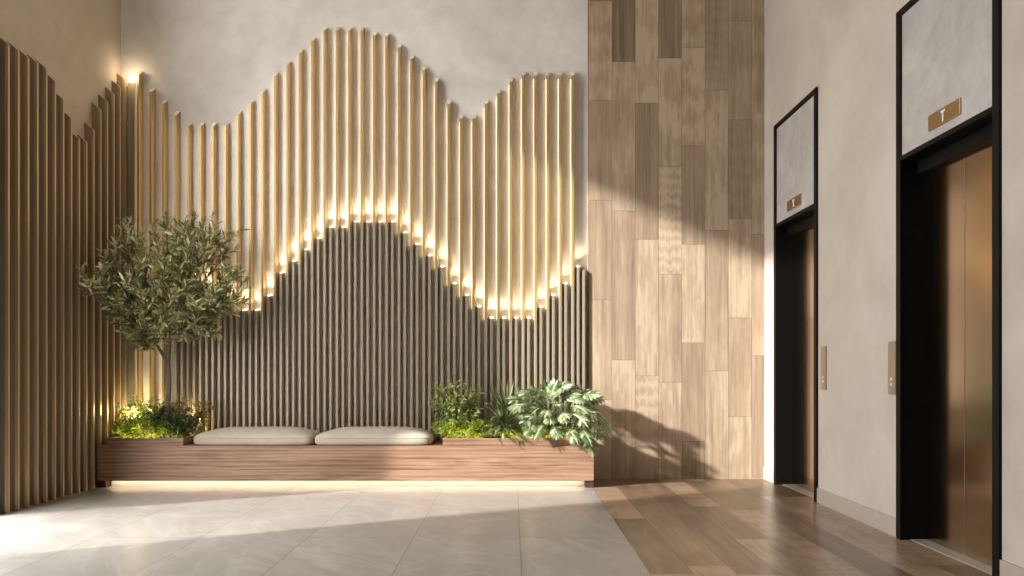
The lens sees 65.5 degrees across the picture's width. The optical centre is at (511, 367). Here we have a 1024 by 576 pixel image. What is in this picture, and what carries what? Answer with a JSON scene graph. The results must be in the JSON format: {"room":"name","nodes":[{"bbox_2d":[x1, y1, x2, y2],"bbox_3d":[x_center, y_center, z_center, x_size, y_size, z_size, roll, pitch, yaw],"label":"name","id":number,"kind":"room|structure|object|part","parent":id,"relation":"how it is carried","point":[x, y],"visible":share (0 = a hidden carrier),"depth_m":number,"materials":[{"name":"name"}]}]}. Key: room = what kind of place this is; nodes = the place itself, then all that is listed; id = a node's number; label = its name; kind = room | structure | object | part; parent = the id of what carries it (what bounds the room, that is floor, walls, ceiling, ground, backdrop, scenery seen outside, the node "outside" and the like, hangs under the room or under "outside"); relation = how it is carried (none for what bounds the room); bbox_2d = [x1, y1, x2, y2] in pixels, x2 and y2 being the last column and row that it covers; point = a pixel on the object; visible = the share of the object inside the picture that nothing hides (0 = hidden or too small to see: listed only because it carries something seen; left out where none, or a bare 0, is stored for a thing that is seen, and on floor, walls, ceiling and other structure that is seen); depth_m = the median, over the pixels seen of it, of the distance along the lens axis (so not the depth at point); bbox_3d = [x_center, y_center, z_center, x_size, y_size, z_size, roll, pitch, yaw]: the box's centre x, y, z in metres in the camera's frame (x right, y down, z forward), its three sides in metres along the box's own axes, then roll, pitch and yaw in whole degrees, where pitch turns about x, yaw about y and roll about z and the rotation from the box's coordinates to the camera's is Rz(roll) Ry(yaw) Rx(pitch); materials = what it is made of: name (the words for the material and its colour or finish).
{"room":"lobby","nodes":[
{"label":"lobby","id":0,"kind":"room"},
{"bbox_2d":[0,0,120,138],"bbox_3d":[-4.520,-1.850,3.000,0.200,6.200,12.000,0,0,0],"label":"wall","id":1,"kind":"structure","parent":0,"point":[78,42],"depth_m":8.05,"materials":[{"name":"beige paint"}]},
{"bbox_2d":[0,37,125,513],"bbox_3d":[-4.375,-1.026,7.890,0.088,4.552,2.110,0,0,0],"label":"slatted wall panel","id":2,"kind":"object","parent":1,"relation":"attached to","point":[63,366],"visible":0.83,"depth_m":7.54,"materials":[{"name":"brown wood"}]},
{"bbox_3d":[-4.333,-0.765,6.857,0.005,4.031,0.026,0,0,0],"label":"edge trim","id":3,"kind":"part","parent":2,"relation":"part of","materials":[{"name":"brown wood"}]},
{"bbox_3d":[-4.333,-0.766,6.997,0.005,4.033,0.026,0,0,0],"label":"edge trim","id":4,"kind":"part","parent":2,"relation":"part of","materials":[{"name":"brown wood"}]},
{"bbox_3d":[-4.333,-0.764,7.136,0.005,4.028,0.026,0,0,0],"label":"edge trim","id":5,"kind":"part","parent":2,"relation":"part of","materials":[{"name":"brown wood"}]},
{"bbox_3d":[-4.333,-0.767,7.276,0.005,4.034,0.026,0,0,0],"label":"edge trim","id":6,"kind":"part","parent":2,"relation":"part of","materials":[{"name":"brown wood"}]},
{"bbox_3d":[-4.333,-0.767,7.416,0.005,4.034,0.026,0,0,0],"label":"edge trim","id":7,"kind":"part","parent":2,"relation":"part of","materials":[{"name":"brown wood"}]},
{"bbox_3d":[-4.333,-0.734,7.556,0.005,3.968,0.026,0,0,0],"label":"edge trim","id":8,"kind":"part","parent":2,"relation":"part of","materials":[{"name":"brown wood"}]},
{"bbox_3d":[-4.333,-0.671,7.695,0.005,3.842,0.026,0,0,0],"label":"edge trim","id":9,"kind":"part","parent":2,"relation":"part of","materials":[{"name":"brown wood"}]},
{"bbox_3d":[-4.333,-0.602,7.835,0.005,3.704,0.026,0,0,0],"label":"edge trim","id":10,"kind":"part","parent":2,"relation":"part of","materials":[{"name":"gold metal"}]},
{"bbox_3d":[-4.333,-0.521,7.975,0.005,3.543,0.026,0,0,0],"label":"edge trim","id":11,"kind":"part","parent":2,"relation":"part of","materials":[{"name":"brown wood"}]},
{"bbox_3d":[-4.333,-0.524,8.114,0.005,3.548,0.026,0,0,0],"label":"edge trim","id":12,"kind":"part","parent":2,"relation":"part of","materials":[{"name":"brown wood"}]},
{"bbox_3d":[-4.333,-0.607,8.254,0.005,3.714,0.026,0,0,0],"label":"edge trim","id":13,"kind":"part","parent":2,"relation":"part of","materials":[{"name":"brown wood"}]},
{"bbox_3d":[-4.333,-0.735,8.394,0.005,3.969,0.026,0,0,0],"label":"edge trim","id":14,"kind":"part","parent":2,"relation":"part of","materials":[{"name":"brown wood"}]},
{"bbox_3d":[-4.333,-0.799,8.533,0.005,4.099,0.026,0,0,0],"label":"edge trim","id":15,"kind":"part","parent":2,"relation":"part of","materials":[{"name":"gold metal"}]},
{"bbox_3d":[-4.333,-0.863,8.673,0.005,4.226,0.026,0,0,0],"label":"edge trim","id":16,"kind":"part","parent":2,"relation":"part of","materials":[{"name":"brown wood"}]},
{"bbox_3d":[-4.333,-0.925,8.813,0.005,4.350,0.026,0,0,0],"label":"edge trim","id":17,"kind":"part","parent":2,"relation":"part of","materials":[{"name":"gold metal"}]},
{"bbox_3d":[-4.333,-0.986,8.922,0.005,4.472,0.026,0,0,0],"label":"edge trim","id":18,"kind":"part","parent":2,"relation":"part of","materials":[{"name":"wood"}]},
{"bbox_2d":[121,0,587,440],"bbox_3d":[-0.690,-1.850,9.100,7.860,6.200,0.200,0,0,0],"label":"wall","id":19,"kind":"structure","parent":0,"point":[208,59],"depth_m":9.00,"materials":[{"name":"grey paint"}]},
{"bbox_2d":[128,75,135,419],"bbox_3d":[-4.285,-1.017,8.967,0.080,4.534,0.064,0,0,0],"label":"slat","id":20,"kind":"object","parent":19,"relation":"attached to","point":[131,85],"visible":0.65,"depth_m":8.96,"materials":[{"name":"beige paint"}]},
{"bbox_2d":[137,27,574,416],"bbox_3d":[-1.754,-1.301,8.956,4.918,5.102,0.086,0,0,0],"label":"slatted wall panel","id":21,"kind":"object","parent":19,"relation":"attached to","point":[152,93],"visible":0.96,"depth_m":8.92,"materials":[{"name":"beige wood"}]},
{"bbox_2d":[174,221,585,440],"bbox_3d":[-1.482,-0.203,8.956,4.618,2.906,0.086,0,0,0],"label":"slatted wall panel","id":22,"kind":"object","parent":19,"relation":"attached to","point":[195,364],"visible":0.64,"depth_m":8.93,"materials":[{"name":"grey wood"}]},
{"bbox_2d":[588,0,763,478],"bbox_3d":[1.847,-1.850,8.980,1.985,6.200,0.040,0,0,0],"label":"wood wall panel","id":23,"kind":"object","parent":19,"relation":"attached to","point":[676,87],"visible":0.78,"depth_m":8.96,"materials":[{"name":"brown wood"}]},
{"bbox_2d":[0,479,991,575],"bbox_3d":[-0.690,1.310,3.000,7.860,0.120,12.400,0,0,0],"label":"floor","id":24,"kind":"structure","parent":0,"point":[108,531],"depth_m":5.98,"materials":[{"name":"stone"}]},
{"bbox_2d":[97,434,593,487],"bbox_3d":[-1.736,0.993,8.607,5.182,0.515,0.614,0,0,0],"label":"bench","id":25,"kind":"object","parent":24,"relation":"on","point":[487,461],"visible":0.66,"depth_m":8.30,"materials":[{"name":"brown wood"}]},
{"bbox_2d":[110,414,177,437],"bbox_3d":[-3.929,0.633,8.503,0.737,0.282,0.395,0,0,0],"label":"leafy shrub","id":26,"kind":"object","parent":25,"relation":"on","point":[130,429],"visible":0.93,"depth_m":8.45,"materials":[{"name":"green plant"}]},
{"bbox_2d":[115,394,176,425],"bbox_3d":[-3.970,0.530,8.692,0.680,0.488,0.406,0,0,0],"label":"feathery shrub","id":27,"kind":"object","parent":25,"relation":"on","point":[141,410],"visible":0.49,"depth_m":8.65,"materials":[{"name":"green plant"}]},
{"bbox_2d":[76,209,254,437],"bbox_3d":[-3.482,-0.458,8.166,1.640,2.477,1.152,0,0,0],"label":"tree","id":28,"kind":"object","parent":25,"relation":"on","point":[139,317],"visible":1,"depth_m":8.20,"materials":[{"name":"green plant"}]},
{"bbox_2d":[136,407,204,437],"bbox_3d":[-3.682,0.592,8.588,0.766,0.364,0.569,0,0,0],"label":"leafy shrub","id":29,"kind":"object","parent":25,"relation":"on","point":[182,421],"visible":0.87,"depth_m":8.50,"materials":[{"name":"green plant"}]},
{"bbox_2d":[150,398,214,438],"bbox_3d":[-3.575,0.542,8.666,0.746,0.463,0.470,0,0,0],"label":"feathery shrub","id":30,"kind":"object","parent":25,"relation":"on","point":[202,424],"visible":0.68,"depth_m":8.58,"materials":[{"name":"green plant"}]},
{"bbox_2d":[193,426,320,444],"bbox_3d":[-2.730,0.723,8.620,1.277,0.178,0.578,0,0,0],"label":"seat cushion","id":31,"kind":"object","parent":25,"relation":"on","point":[249,435],"visible":0.92,"depth_m":8.35,"materials":[{"name":"fabric"}]},
{"bbox_2d":[315,426,435,444],"bbox_3d":[-1.465,0.723,8.620,1.247,0.178,0.578,0,0,0],"label":"seat cushion","id":32,"kind":"object","parent":25,"relation":"on","point":[365,435],"visible":1,"depth_m":8.35,"materials":[{"name":"fabric"}]},
{"bbox_2d":[426,371,490,437],"bbox_3d":[-0.604,0.403,8.621,0.771,0.740,0.548,0,0,0],"label":"feathery shrub","id":33,"kind":"object","parent":25,"relation":"on","point":[468,411],"visible":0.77,"depth_m":8.56,"materials":[{"name":"green plant"}]},
{"bbox_2d":[429,416,496,438],"bbox_3d":[-0.516,0.634,8.547,0.745,0.281,0.372,0,0,0],"label":"leafy shrub","id":34,"kind":"object","parent":25,"relation":"on","point":[471,429],"visible":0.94,"depth_m":8.49,"materials":[{"name":"green plant"}]},
{"bbox_2d":[479,404,524,443],"bbox_3d":[-0.091,0.604,8.476,0.642,0.443,0.666,0,0,45],"label":"spiky plant","id":35,"kind":"object","parent":25,"relation":"on","point":[502,419],"visible":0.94,"depth_m":8.39,"materials":[{"name":"green plant"}]},
{"bbox_2d":[482,380,536,437],"bbox_3d":[-0.048,0.442,8.630,0.882,0.661,0.608,0,0,0],"label":"spiky plant","id":36,"kind":"object","parent":25,"relation":"on","point":[503,402],"visible":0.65,"depth_m":8.60,"materials":[{"name":"green plant"}]},
{"bbox_2d":[495,424,589,437],"bbox_3d":[0.324,0.693,8.512,1.032,0.213,0.357,0,0,0],"label":"leafy shrub","id":37,"kind":"object","parent":25,"relation":"on","point":[578,430],"visible":0.3,"depth_m":8.47,"materials":[{"name":"green plant"}]},
{"bbox_2d":[506,379,612,458],"bbox_3d":[0.514,0.530,8.444,1.183,0.846,0.682,0,0,0],"label":"leaf plant","id":38,"kind":"object","parent":25,"relation":"on","point":[573,396],"visible":0.97,"depth_m":8.37,"materials":[{"name":"green plant"}]},
{"bbox_2d":[764,0,1023,567],"bbox_3d":[3.040,-1.850,3.000,0.400,6.200,12.000,0,0,0],"label":"wall","id":39,"kind":"structure","parent":0,"point":[845,49],"depth_m":6.57,"materials":[{"name":"beige paint"}]},
{"bbox_2d":[763,467,773,483],"bbox_3d":[2.833,1.180,8.777,0.014,0.140,0.365,0,0,0],"label":"baseboard","id":40,"kind":"structure","parent":39,"relation":"attached to","point":[768,474],"depth_m":8.77,"materials":[{"name":"paint"}]},
{"bbox_2d":[774,87,817,502],"bbox_3d":[2.955,-0.680,7.991,0.267,3.860,1.208,0,0,0],"label":"elevator","id":41,"kind":"object","parent":39,"relation":"attached to","point":[796,133],"visible":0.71,"depth_m":8.25,"materials":[{"name":"black metal"}]},
{"bbox_2d":[787,194,801,211],"bbox_3d":[2.828,-1.655,7.990,0.016,0.105,0.380,0,0,0],"label":"sign","id":42,"kind":"object","parent":41,"relation":"attached to","point":[796,201],"visible":1,"depth_m":7.96,"materials":[{"name":"gold metal"}]},
{"bbox_3d":[2.853,-2.050,7.991,0.034,1.020,1.076,0,0,0],"label":"header panel","id":43,"kind":"part","parent":41,"relation":"part of","materials":[{"name":"paint"}]},
{"bbox_3d":[2.978,1.247,7.991,0.163,0.006,1.076,0,0,0],"label":"sill","id":44,"kind":"part","parent":41,"relation":"part of","materials":[{"name":"metal"}]},
{"bbox_3d":[3.020,-0.084,8.281,0.040,2.652,0.496,0,0,0],"label":"door","id":45,"kind":"part","parent":41,"relation":"part of","materials":[{"name":"brown metal"}]},
{"bbox_3d":[3.020,-0.084,7.741,0.040,2.652,0.576,0,0,0],"label":"door","id":46,"kind":"part","parent":41,"relation":"part of","materials":[{"name":"brown metal"}]},
{"bbox_2d":[821,346,826,389],"bbox_3d":[2.832,-0.001,7.240,0.017,0.392,0.116,0,0,0],"label":"panel","id":47,"kind":"object","parent":39,"relation":"attached to","point":[823,348],"visible":1,"depth_m":7.21,"materials":[{"name":"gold metal"}]},
{"bbox_2d":[817,488,895,536],"bbox_3d":[2.833,1.180,6.622,0.014,0.140,1.531,0,0,0],"label":"baseboard","id":48,"kind":"structure","parent":39,"relation":"attached to","point":[880,521],"depth_m":6.50,"materials":[{"name":"paint"}]},
{"bbox_2d":[888,341,895,393],"bbox_3d":[2.832,-0.001,5.935,0.017,0.392,0.116,0,0,0],"label":"panel","id":49,"kind":"object","parent":39,"relation":"attached to","point":[891,345],"visible":1,"depth_m":5.92,"materials":[{"name":"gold metal"}]},
{"bbox_2d":[896,0,1001,575],"bbox_3d":[2.955,-0.680,5.237,0.267,3.860,1.238,0,0,0],"label":"elevator","id":50,"kind":"object","parent":39,"relation":"attached to","point":[949,176],"visible":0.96,"depth_m":5.38,"materials":[{"name":"black metal"}]},
{"bbox_2d":[928,97,960,131],"bbox_3d":[2.828,-1.655,5.216,0.016,0.105,0.380,0,0,0],"label":"sign","id":51,"kind":"object","parent":50,"relation":"attached to","point":[952,110],"visible":1,"depth_m":5.20,"materials":[{"name":"gold metal"}]},
{"bbox_3d":[3.020,-0.084,5.535,0.040,2.652,0.510,0,0,0],"label":"door","id":52,"kind":"part","parent":50,"relation":"part of","materials":[{"name":"brown metal"}]},
{"bbox_3d":[2.853,-2.050,5.237,0.034,1.020,1.106,0,0,0],"label":"header panel","id":53,"kind":"part","parent":50,"relation":"part of","materials":[{"name":"paint"}]},
{"bbox_3d":[2.978,1.247,5.237,0.163,0.006,1.106,0,0,0],"label":"sill","id":54,"kind":"part","parent":50,"relation":"part of","materials":[{"name":"metal"}]},
{"bbox_3d":[3.020,-0.084,4.979,0.040,2.652,0.590,0,0,0],"label":"door","id":55,"kind":"part","parent":50,"relation":"part of","materials":[{"name":"brown metal"}]},
{"bbox_2d":[1000,560,1023,575],"bbox_3d":[2.833,1.180,0.809,0.014,0.140,7.618,0,0,0],"label":"baseboard","id":56,"kind":"structure","parent":39,"relation":"attached to","point":[1006,568],"depth_m":4.52,"materials":[{"name":"paint"}]}
]}

